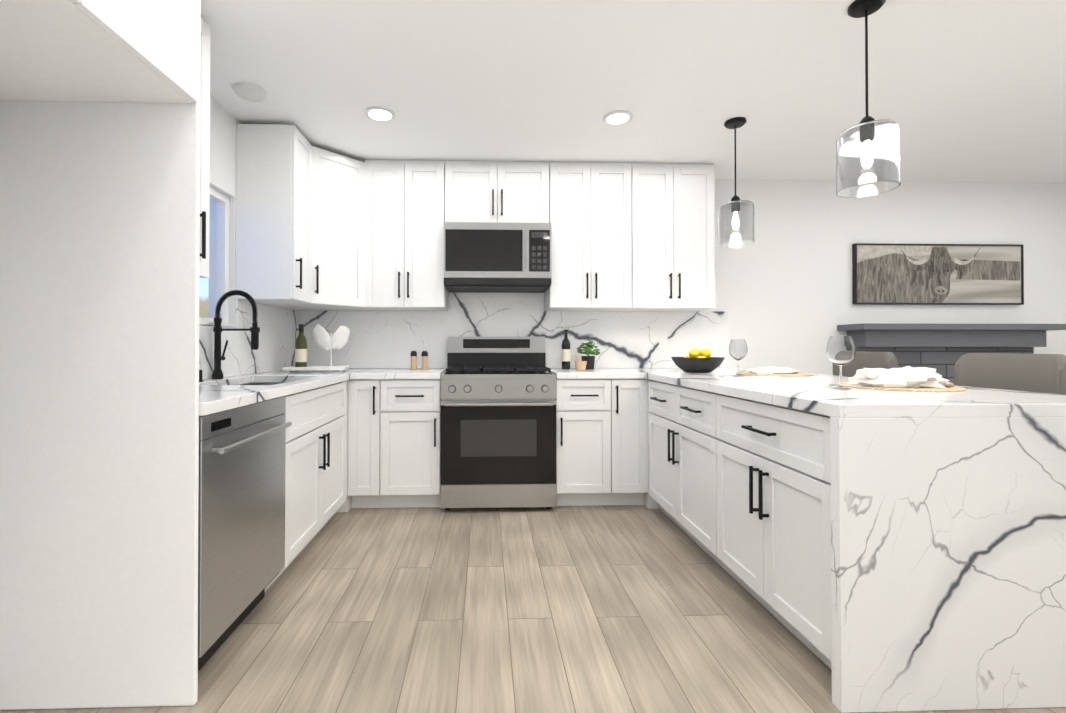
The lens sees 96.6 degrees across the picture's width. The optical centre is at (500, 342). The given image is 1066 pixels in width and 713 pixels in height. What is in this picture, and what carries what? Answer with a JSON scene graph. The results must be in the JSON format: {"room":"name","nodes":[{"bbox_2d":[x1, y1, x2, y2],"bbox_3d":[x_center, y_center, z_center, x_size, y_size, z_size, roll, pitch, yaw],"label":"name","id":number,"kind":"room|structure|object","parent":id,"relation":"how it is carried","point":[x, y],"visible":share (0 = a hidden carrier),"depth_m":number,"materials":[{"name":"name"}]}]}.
{"room":"kitchen","nodes":[
{"label":"kitchen","id":0,"kind":"room"},
{"bbox_2d":[205,96,240,327],"bbox_3d":[-1.574,-0.127,0.597,0.150,2.440,6.210,0,0,-2],"label":"wall","id":1,"kind":"structure","parent":0,"point":[222,124],"depth_m":2.77,"materials":[{"name":"paint"}]},
{"bbox_2d":[199,18,209,277],"bbox_3d":[-1.362,-0.788,1.706,0.341,1.040,0.500,0,0,-2],"label":"upper cabinet","id":2,"kind":"object","parent":1,"relation":"attached to","point":[205,29],"depth_m":1.92,"materials":[{"name":"white paint"}]},
{"bbox_2d":[199,186,236,326],"bbox_3d":[-1.587,-0.478,2.400,0.100,0.768,0.788,0,0,-2],"label":"window","id":3,"kind":"structure","parent":1,"relation":"in","point":[222,253],"depth_m":2.75,"materials":[{"name":"white"}]},
{"bbox_2d":[199,299,298,379],"bbox_3d":[-1.554,-0.034,2.571,0.012,0.453,2.250,0,0,-2],"label":"backsplash","id":4,"kind":"structure","parent":1,"relation":"attached to","point":[279,326],"depth_m":3.00,"materials":[{"name":"stone"}]},
{"bbox_2d":[236,124,314,305],"bbox_3d":[-1.386,-0.779,2.985,0.376,1.040,0.342,0,0,-2],"label":"upper cabinet","id":5,"kind":"object","parent":1,"relation":"attached to","point":[275,163],"depth_m":2.82,"materials":[{"name":"white paint"}]},
{"bbox_2d":[276,147,382,310],"bbox_3d":[-1.252,-0.776,3.392,0.668,1.040,0.669,0,0,-2],"label":"upper cabinet","id":6,"kind":"object","parent":1,"relation":"attached to","point":[318,229],"depth_m":3.28,"materials":[{"name":"white paint"}]},
{"bbox_2d":[0,505,1065,712],"bbox_3d":[1.934,1.124,0.689,7.170,0.060,6.550,0,0,-2],"label":"floor","id":7,"kind":"structure","parent":0,"point":[608,609],"depth_m":1.82,"materials":[{"name":"brown wood"}]},
{"bbox_2d":[0,0,200,709],"bbox_3d":[-1.191,-0.109,1.014,0.638,2.409,0.880,0,0,-2],"label":"tall cabinet","id":8,"kind":"object","parent":7,"relation":"on","point":[99,260],"visible":1,"depth_m":1.43,"materials":[{"name":"white paint"}]},
{"bbox_2d":[198,396,291,670],"bbox_3d":[-1.206,0.666,1.761,0.640,0.873,0.619,0,0,-2],"label":"dishwasher","id":9,"kind":"object","parent":7,"relation":"on","point":[241,527],"visible":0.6,"depth_m":1.68,"materials":[{"name":"silver metal"}]},
{"bbox_2d":[285,381,344,518],"bbox_3d":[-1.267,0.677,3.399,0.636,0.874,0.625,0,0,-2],"label":"base cabinet","id":10,"kind":"object","parent":7,"relation":"on","point":[315,439],"depth_m":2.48,"materials":[{"name":"white paint"}]},
{"bbox_2d":[199,369,358,415],"bbox_3d":[-1.246,0.213,2.586,0.630,0.040,2.266,0,0,-2],"label":"countertop","id":11,"kind":"structure","parent":10,"relation":"on","point":[223,394],"depth_m":2.11,"materials":[{"name":"stone"}]},
{"bbox_2d":[199,369,202,381],"bbox_3d":[-1.485,0.160,2.333,0.038,0.060,0.037,0,0,-2],"label":"air gap cap","id":12,"kind":"object","parent":11,"relation":"on","point":[200,376],"visible":0.5,"depth_m":2.33,"materials":[{"name":"black metal"}]},
{"bbox_2d":[212,290,259,378],"bbox_3d":[-1.408,-0.045,2.546,0.251,0.474,0.105,0,0,-2],"label":"faucet","id":13,"kind":"object","parent":11,"relation":"on","point":[254,330],"visible":1,"depth_m":2.51,"materials":[{"name":"black metal"}]},
{"bbox_2d":[241,382,285,384],"bbox_3d":[-1.244,0.341,2.470,0.440,0.216,0.730,0,0,-2],"label":"sink basin","id":14,"kind":"object","parent":11,"relation":"in","point":[264,383],"visible":0.08,"depth_m":2.82,"materials":[{"name":"silver metal"}]},
{"bbox_2d":[282,366,348,371],"bbox_3d":[-1.264,0.180,3.271,0.400,0.034,0.200,0,0,-10],"label":"tray","id":15,"kind":"object","parent":11,"relation":"on","point":[294,368],"visible":1,"depth_m":3.18,"materials":[{"name":"ceramic"}]},
{"bbox_2d":[295,324,306,366],"bbox_3d":[-1.374,0.024,3.268,0.078,0.306,0.078,0,0,-2],"label":"wine bottle","id":16,"kind":"object","parent":15,"relation":"on","point":[301,351],"visible":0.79,"depth_m":3.24,"materials":[{"name":"green glass"}]},
{"bbox_2d":[313,324,349,366],"bbox_3d":[-1.188,0.022,3.321,0.243,0.310,0.073,0,0,-2],"label":"sculpture","id":17,"kind":"object","parent":15,"relation":"on","point":[336,339],"visible":0.96,"depth_m":3.30,"materials":[{"name":"ceramic"}]},
{"bbox_2d":[345,379,392,511],"bbox_3d":[-0.874,0.677,3.412,0.269,0.874,0.625,0,0,-2],"label":"base cabinet","id":18,"kind":"object","parent":7,"relation":"on","point":[366,400],"depth_m":3.10,"materials":[{"name":"white paint"}]},
{"bbox_2d":[359,368,445,378],"bbox_3d":[-0.680,0.219,3.415,0.553,0.040,0.645,0,0,-2],"label":"countertop","id":19,"kind":"structure","parent":18,"relation":"on","point":[364,373],"depth_m":3.10,"materials":[{"name":"stone"}]},
{"bbox_2d":[410,351,416,369],"bbox_3d":[-0.642,0.129,3.511,0.050,0.140,0.050,0,0,-2],"label":"grinder","id":20,"kind":"object","parent":19,"relation":"on","point":[413,360],"visible":1,"depth_m":3.49,"materials":[{"name":"brown wood"}]},
{"bbox_2d":[421,351,427,369],"bbox_3d":[-0.562,0.129,3.514,0.050,0.140,0.050,0,0,-2],"label":"grinder","id":21,"kind":"object","parent":19,"relation":"on","point":[424,354],"visible":0.96,"depth_m":3.50,"materials":[{"name":"brown wood"}]},
{"bbox_2d":[389,379,441,507],"bbox_3d":[-0.631,0.677,3.420,0.455,0.874,0.625,0,0,-2],"label":"base cabinet","id":22,"kind":"object","parent":7,"relation":"on","point":[414,404],"depth_m":3.12,"materials":[{"name":"white paint"}]},
{"bbox_2d":[440,337,555,509],"bbox_3d":[-0.020,0.531,3.385,0.757,1.165,0.706,0,0,-2],"label":"range","id":23,"kind":"object","parent":7,"relation":"on","point":[498,422],"visible":1,"depth_m":3.10,"materials":[{"name":"silver metal"}]},
{"bbox_2d":[555,379,624,505],"bbox_3d":[0.574,0.678,3.458,0.430,0.874,0.625,0,0,-2],"label":"base cabinet","id":24,"kind":"object","parent":7,"relation":"on","point":[590,413],"depth_m":3.15,"materials":[{"name":"white paint"}]},
{"bbox_2d":[625,379,636,504],"bbox_3d":[0.824,0.678,3.466,0.312,0.874,0.625,0,0,-2],"label":"base cabinet","id":25,"kind":"object","parent":7,"relation":"on","point":[630,384],"depth_m":3.16,"materials":[{"name":"white paint"}]},
{"bbox_2d":[637,379,644,504],"bbox_3d":[1.253,0.678,3.457,0.666,0.874,0.670,0,0,-2],"label":"base cabinet","id":26,"kind":"object","parent":7,"relation":"on","point":[640,382],"depth_m":3.16,"materials":[{"name":"white paint"}]},
{"bbox_2d":[645,379,704,550],"bbox_3d":[1.299,0.672,2.668,0.626,0.874,1.040,0,0,-2],"label":"base cabinet","id":27,"kind":"object","parent":7,"relation":"on","point":[674,414],"depth_m":2.64,"materials":[{"name":"white paint"}]},
{"bbox_2d":[551,368,1065,712],"bbox_3d":[1.198,0.650,2.604,1.620,0.914,2.378,0,0,-2],"label":"countertop","id":28,"kind":"structure","parent":27,"relation":"on","point":[948,550],"depth_m":1.42,"materials":[{"name":"stone"}]},
{"bbox_2d":[562,330,569,368],"bbox_3d":[0.496,0.050,3.588,0.066,0.300,0.066,0,0,-2],"label":"wine bottle","id":29,"kind":"object","parent":28,"relation":"on","point":[565,353],"visible":0.98,"depth_m":3.56,"materials":[{"name":"black glass"}]},
{"bbox_2d":[574,354,586,369],"bbox_3d":[0.581,0.139,3.430,0.092,0.118,0.092,0,0,-2],"label":"mortar","id":30,"kind":"object","parent":28,"relation":"on","point":[580,365],"visible":1,"depth_m":3.40,"materials":[{"name":"brown wood"}]},
{"bbox_2d":[577,339,599,368],"bbox_3d":[0.671,0.084,3.596,0.182,0.232,0.192,0,0,-2],"label":"potted plant","id":31,"kind":"object","parent":28,"relation":"on","point":[588,351],"visible":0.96,"depth_m":3.56,"materials":[{"name":"green plant"}]},
{"bbox_2d":[671,348,724,372],"bbox_3d":[1.320,0.117,3.173,0.336,0.159,0.336,0,0,-2],"label":"bowl","id":32,"kind":"object","parent":28,"relation":"on","point":[703,362],"visible":1,"depth_m":3.08,"materials":[{"name":"black ceramic"}]},
{"bbox_2d":[729,339,747,376],"bbox_3d":[1.383,0.086,2.755,0.098,0.215,0.098,0,0,-2],"label":"wine glass","id":33,"kind":"object","parent":28,"relation":"on","point":[738,349],"visible":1,"depth_m":2.72,"materials":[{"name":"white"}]},
{"bbox_2d":[736,371,813,375],"bbox_3d":[1.698,0.192,2.945,0.420,0.006,0.420,0,0,-2],"label":"placemat","id":34,"kind":"object","parent":28,"relation":"on","point":[792,374],"visible":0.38,"depth_m":2.81,"materials":[{"name":"wicker"}]},
{"bbox_2d":[746,367,799,373],"bbox_3d":[1.700,0.168,2.942,0.313,0.038,0.214,0,0,-2],"label":"napkin","id":35,"kind":"object","parent":34,"relation":"on","point":[771,370],"visible":1,"depth_m":2.88,"materials":[{"name":"fabric"}]},
{"bbox_2d":[826,336,855,389],"bbox_3d":[1.389,0.080,1.935,0.098,0.215,0.098,0,0,-2],"label":"wine glass","id":36,"kind":"object","parent":28,"relation":"on","point":[840,352],"visible":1,"depth_m":1.91,"materials":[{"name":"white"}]},
{"bbox_2d":[837,382,966,391],"bbox_3d":[1.687,0.185,2.014,0.420,0.006,0.420,0,0,-2],"label":"placemat","id":37,"kind":"object","parent":28,"relation":"on","point":[930,389],"visible":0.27,"depth_m":1.87,"materials":[{"name":"wicker"}]},
{"bbox_2d":[848,366,954,387],"bbox_3d":[1.694,0.139,2.006,0.419,0.083,0.287,0,0,-2],"label":"napkin","id":38,"kind":"object","parent":37,"relation":"on","point":[909,377],"visible":1,"depth_m":1.94,"materials":[{"name":"fabric"}]},
{"bbox_2d":[705,391,831,669],"bbox_3d":[1.324,0.666,1.864,0.626,0.874,0.809,0,0,-2],"label":"base cabinet","id":39,"kind":"object","parent":7,"relation":"on","point":[737,489],"depth_m":1.76,"materials":[{"name":"white paint"}]},
{"bbox_2d":[833,351,897,376],"bbox_3d":[2.202,0.584,3.078,0.458,1.055,0.494,0,0,-2],"label":"stool","id":40,"kind":"object","parent":7,"relation":"on","point":[872,360],"visible":0.15,"depth_m":3.07,"materials":[{"name":"grey fabric"}]},
{"bbox_2d":[837,323,1065,384],"bbox_3d":[3.551,0.484,3.645,1.750,1.261,0.450,0,0,-2],"label":"fireplace mantel","id":41,"kind":"object","parent":7,"relation":"on","point":[941,349],"visible":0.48,"depth_m":3.69,"materials":[{"name":"grey brick"}]},
{"bbox_2d":[954,353,1065,394],"bbox_3d":[2.229,0.578,2.218,0.458,1.055,0.494,0,0,-2],"label":"stool","id":42,"kind":"object","parent":7,"relation":"on","point":[1042,373],"visible":0.15,"depth_m":2.22,"materials":[{"name":"grey fabric"}]},
{"bbox_2d":[201,0,1065,182],"bbox_3d":[1.934,-1.361,0.707,7.170,0.030,6.550,0,0,-2],"label":"ceiling","id":43,"kind":"structure","parent":0,"point":[966,90],"depth_m":2.40,"materials":[{"name":"paint"}]},
{"bbox_2d":[234,83,265,101],"bbox_3d":[-1.319,-1.316,2.499,0.150,0.032,0.150,0,0,-2],"label":"smoke detector","id":44,"kind":"object","parent":43,"relation":"attached to","point":[250,92],"visible":1,"depth_m":2.47,"materials":[{"name":"white plastic"}]},
{"bbox_2d":[365,106,395,121],"bbox_3d":[-0.697,-1.325,2.749,0.176,0.010,0.176,0,0,-2],"label":"recessed light","id":45,"kind":"object","parent":43,"relation":"in","point":[379,113],"visible":1,"depth_m":2.74,"materials":[{"name":"white plastic"}]},
{"bbox_2d":[603,110,632,124],"bbox_3d":[0.692,-1.324,2.794,0.176,0.010,0.176,0,0,-2],"label":"recessed light","id":46,"kind":"object","parent":43,"relation":"in","point":[619,117],"visible":1,"depth_m":2.79,"materials":[{"name":"white plastic"}]},
{"bbox_2d":[717,117,754,246],"bbox_3d":[1.411,-0.962,2.844,0.200,0.734,0.200,0,0,-2],"label":"pendant light","id":47,"kind":"object","parent":43,"relation":"hanging from","point":[735,221],"visible":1,"depth_m":2.77,"materials":[{"name":"clear glass"}]},
{"bbox_2d":[836,0,900,197],"bbox_3d":[1.442,-0.969,1.865,0.200,0.734,0.200,0,0,-2],"label":"pendant light","id":48,"kind":"object","parent":43,"relation":"hanging from","point":[867,155],"visible":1,"depth_m":1.81,"materials":[{"name":"clear glass"}]},
{"bbox_2d":[303,179,1065,374],"bbox_3d":[1.832,-0.102,3.897,7.170,2.440,0.150,0,0,-2],"label":"wall","id":49,"kind":"structure","parent":0,"point":[783,290],"depth_m":3.86,"materials":[{"name":"paint"}]},
{"bbox_2d":[371,160,447,310],"bbox_3d":[-0.717,-0.788,3.555,0.619,1.066,0.376,0,0,-2],"label":"upper cabinet","id":50,"kind":"object","parent":49,"relation":"attached to","point":[409,197],"depth_m":3.41,"materials":[{"name":"white paint"}]},
{"bbox_2d":[447,161,550,222],"bbox_3d":[-0.027,-1.085,3.598,0.759,0.471,0.340,0,0,-2],"label":"upper cabinet","id":51,"kind":"object","parent":49,"relation":"attached to","point":[477,191],"depth_m":3.43,"materials":[{"name":"white paint"}]},
{"bbox_2d":[444,222,551,292],"bbox_3d":[-0.024,-0.622,3.517,0.757,0.443,0.459,0,0,-2],"label":"over-the-range microwave","id":52,"kind":"object","parent":51,"relation":"attached to","point":[497,257],"visible":1,"depth_m":3.32,"materials":[{"name":"silver metal"}]},
{"bbox_2d":[299,293,727,367],"bbox_3d":[0.117,-0.098,3.757,3.428,0.597,0.015,0,0,-2],"label":"backsplash","id":53,"kind":"structure","parent":49,"relation":"attached to","point":[394,339],"depth_m":3.75,"materials":[{"name":"stone"}]},
{"bbox_2d":[659,334,667,348],"bbox_3d":[1.301,-0.011,3.784,0.070,0.115,0.007,0,0,-2],"label":"electrical outlet plate","id":54,"kind":"object","parent":53,"relation":"attached to","point":[663,341],"depth_m":3.78,"materials":[{"name":"plastic"}]},
{"bbox_2d":[544,162,642,310],"bbox_3d":[0.685,-0.787,3.618,0.661,1.066,0.340,0,0,-2],"label":"upper cabinet","id":55,"kind":"object","parent":49,"relation":"attached to","point":[597,208],"depth_m":3.45,"materials":[{"name":"white paint"}]},
{"bbox_2d":[635,163,714,310],"bbox_3d":[1.233,-0.787,3.635,0.677,1.066,0.340,0,0,-2],"label":"upper cabinet","id":56,"kind":"object","parent":49,"relation":"attached to","point":[679,199],"depth_m":3.47,"materials":[{"name":"white paint"}]},
{"bbox_2d":[852,243,1023,304],"bbox_3d":[3.567,-0.557,3.861,1.405,0.490,0.035,0,0,-2],"label":"framed art","id":57,"kind":"object","parent":49,"relation":"attached to","point":[937,274],"visible":1,"depth_m":3.85,"materials":[{"name":"paper"}]},
{"label":"outside","id":58,"kind":"structure","parent":0,"visible":0},
{"bbox_2d":[199,278,207,317],"bbox_3d":[-2.458,-0.543,2.438,0.001,2.700,4.800,0,0,-2],"label":"sky","id":59,"kind":"structure","parent":58,"point":[203,306],"depth_m":4.00,"materials":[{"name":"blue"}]}
]}

